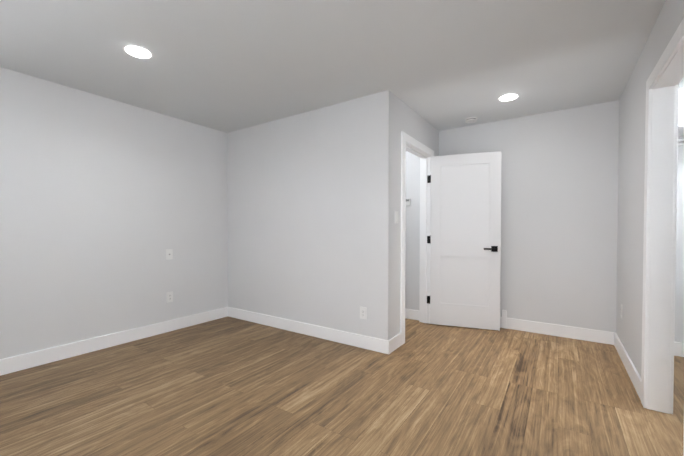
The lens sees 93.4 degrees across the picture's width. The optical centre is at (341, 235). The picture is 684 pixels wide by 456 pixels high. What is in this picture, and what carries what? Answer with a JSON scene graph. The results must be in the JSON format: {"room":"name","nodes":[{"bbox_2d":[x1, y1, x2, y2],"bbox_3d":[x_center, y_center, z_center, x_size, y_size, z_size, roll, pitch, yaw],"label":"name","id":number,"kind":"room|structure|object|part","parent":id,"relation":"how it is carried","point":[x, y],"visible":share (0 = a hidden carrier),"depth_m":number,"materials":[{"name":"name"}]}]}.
{"room":"empty bedroom","nodes":[
{"label":"empty bedroom","id":0,"kind":"room"},
{"bbox_2d":[0,67,227,358],"bbox_3d":[-2.185,-0.124,3.380,0.115,2.423,4.905,1,1,34],"label":"wall","id":1,"kind":"structure","parent":0,"point":[105,203],"depth_m":3.08,"materials":[{"name":"paint"}]},
{"bbox_2d":[0,307,227,375],"bbox_3d":[-2.465,1.034,2.869,0.015,0.125,3.420,1,1,34],"label":"baseboard","id":2,"kind":"structure","parent":1,"relation":"attached to","point":[35,359],"depth_m":3.08,"materials":[{"name":"white paint"}]},
{"bbox_2d":[166,291,172,302],"bbox_3d":[-1.945,0.695,3.640,0.008,0.116,0.072,1,1,34],"label":"outlet","id":3,"kind":"object","parent":1,"relation":"attached to","point":[169,296],"visible":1,"depth_m":3.63,"materials":[{"name":"white plastic"}]},
{"bbox_2d":[166,249,172,259],"bbox_3d":[-1.945,0.213,3.631,0.008,0.116,0.072,1,1,34],"label":"switch plate","id":4,"kind":"object","parent":1,"relation":"attached to","point":[169,254],"visible":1,"depth_m":3.63,"materials":[{"name":"white plastic"}]},
{"bbox_2d":[227,90,393,339],"bbox_3d":[-0.512,-0.129,3.664,2.343,2.423,0.115,1,1,34],"label":"wall","id":5,"kind":"structure","parent":0,"point":[310,198],"depth_m":3.42,"materials":[{"name":"paint"}]},
{"bbox_2d":[228,307,391,353],"bbox_3d":[-0.529,1.021,3.618,2.328,0.125,0.017,1,1,34],"label":"baseboard","id":6,"kind":"structure","parent":5,"relation":"attached to","point":[353,339],"depth_m":3.43,"materials":[{"name":"white paint"}]},
{"bbox_2d":[360,307,366,318],"bbox_3d":[0.204,0.751,3.122,0.072,0.116,0.008,1,1,34],"label":"outlet","id":7,"kind":"object","parent":5,"relation":"attached to","point":[363,312],"visible":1,"depth_m":3.12,"materials":[{"name":"white plastic"}]},
{"bbox_2d":[0,316,683,455],"bbox_3d":[0.235,1.161,2.058,6.000,0.100,5.750,1,1,34],"label":"floor","id":8,"kind":"structure","parent":0,"point":[227,386],"depth_m":2.18,"materials":[{"name":"wood"}]},
{"bbox_2d":[0,0,683,132],"bbox_3d":[0.235,-1.362,2.015,6.000,0.100,5.750,1,1,34],"label":"ceiling","id":9,"kind":"structure","parent":0,"point":[226,66],"depth_m":2.33,"materials":[{"name":"paint"}]},
{"bbox_2d":[123,45,152,58],"bbox_3d":[-1.458,-1.313,2.306,0.184,0.008,0.184,1,1,34],"label":"recessed light","id":10,"kind":"object","parent":9,"relation":"in","point":[137,51],"visible":1,"depth_m":2.29,"materials":[{"name":"white paint"}]},
{"bbox_2d":[465,117,476,122],"bbox_3d":[1.484,-1.324,3.705,0.132,0.035,0.132,1,1,34],"label":"smoke detector","id":11,"kind":"object","parent":9,"relation":"attached to","point":[471,120],"visible":1,"depth_m":3.66,"materials":[{"name":"white plastic"}]},
{"bbox_2d":[498,93,518,100],"bbox_3d":[1.600,-1.327,3.097,0.184,0.008,0.184,1,1,34],"label":"recessed light","id":12,"kind":"object","parent":9,"relation":"in","point":[509,97],"visible":1,"depth_m":3.09,"materials":[{"name":"white paint"}]},
{"bbox_2d":[405,151,419,309],"bbox_3d":[0.125,-0.147,4.712,2.228,2.423,0.115,1,1,34],"label":"wall","id":13,"kind":"structure","parent":0,"point":[412,255],"depth_m":4.12,"materials":[{"name":"paint"}]},
{"bbox_2d":[405,308,418,319],"bbox_3d":[0.088,1.003,4.678,2.228,0.125,0.015,1,1,34],"label":"baseboard","id":14,"kind":"structure","parent":13,"relation":"attached to","point":[409,313],"depth_m":4.13,"materials":[{"name":"white paint"}]},
{"bbox_2d":[394,95,438,335],"bbox_3d":[0.824,-0.129,3.653,0.115,2.423,1.360,1,1,34],"label":"wall","id":15,"kind":"structure","parent":0,"point":[408,120],"depth_m":3.17,"materials":[{"name":"paint"}]},
{"bbox_2d":[395,211,397,222],"bbox_3d":[0.527,-0.175,3.099,0.010,0.116,0.072,1,1,34],"label":"light switch","id":16,"kind":"object","parent":15,"relation":"attached to","point":[396,216],"visible":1,"depth_m":3.09,"materials":[{"name":"white plastic"}]},
{"bbox_2d":[400,131,433,344],"bbox_3d":[0.802,0.026,3.622,0.151,2.115,0.960,1,1,34],"label":"door frame","id":17,"kind":"structure","parent":15,"relation":"attached to","point":[420,150],"depth_m":3.92,"materials":[{"name":"white paint"}]},
{"bbox_2d":[427,151,500,330],"bbox_3d":[1.407,0.063,3.767,0.805,2.012,0.145,0,1,20],"label":"door","id":18,"kind":"structure","parent":15,"relation":"in","point":[465,240],"depth_m":3.75,"materials":[{"name":"white paint"}]},
{"bbox_3d":[1.057,0.051,3.926,0.038,1.560,0.003,1,1,34],"label":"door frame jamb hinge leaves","id":19,"kind":"part","parent":18,"relation":"part of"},
{"bbox_2d":[439,100,618,331],"bbox_3d":[2.016,-0.130,3.739,1.996,2.423,0.115,1,1,34],"label":"wall","id":20,"kind":"structure","parent":0,"point":[559,210],"depth_m":3.46,"materials":[{"name":"paint"}]},
{"bbox_2d":[502,310,506,328],"bbox_3d":[1.895,0.976,3.759,0.050,0.210,0.020,1,1,34],"label":"baseboard","id":21,"kind":"structure","parent":20,"relation":"attached to","point":[504,318],"depth_m":3.75,"materials":[{"name":"white paint"}]},
{"bbox_2d":[500,317,611,344],"bbox_3d":[1.985,1.020,3.701,1.781,0.125,0.015,1,1,34],"label":"baseboard","id":22,"kind":"structure","parent":20,"relation":"attached to","point":[592,335],"depth_m":3.45,"materials":[{"name":"white paint"}]},
{"bbox_2d":[616,0,683,376],"bbox_3d":[1.362,-0.084,1.072,0.100,2.423,5.040,1,1,34],"label":"wall","id":23,"kind":"structure","parent":0,"point":[631,166],"depth_m":2.48,"materials":[{"name":"paint"}]},
{"bbox_2d":[612,332,640,399],"bbox_3d":[2.349,1.038,2.660,0.015,0.125,1.265,1,1,34],"label":"baseboard","id":24,"kind":"structure","parent":23,"relation":"attached to","point":[629,366],"depth_m":2.58,"materials":[{"name":"white paint"}]},
{"bbox_2d":[641,18,683,455],"bbox_3d":[1.778,0.059,1.692,0.136,2.115,0.950,1,1,34],"label":"trim","id":25,"kind":"structure","parent":23,"relation":"attached to","point":[665,79],"depth_m":2.01,"materials":[{"name":"white paint"}]},
{"bbox_2d":[674,87,683,342],"bbox_3d":[3.304,-0.114,2.818,1.170,2.423,0.115,1,1,34],"label":"wall","id":26,"kind":"structure","parent":0,"point":[679,309],"depth_m":2.91,"materials":[{"name":"paint"}]},
{"bbox_2d":[674,342,683,356],"bbox_3d":[3.272,1.036,2.780,1.110,0.125,0.015,1,1,34],"label":"baseboard","id":27,"kind":"structure","parent":26,"relation":"attached to","point":[678,346],"depth_m":2.92,"materials":[{"name":"white paint"}]},
{"bbox_2d":[678,123,683,144],"bbox_3d":[3.171,-0.859,2.584,1.156,0.100,0.400,1,1,34],"label":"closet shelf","id":28,"kind":"object","parent":26,"relation":"attached to","point":[680,130],"depth_m":2.79,"materials":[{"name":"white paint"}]}
]}

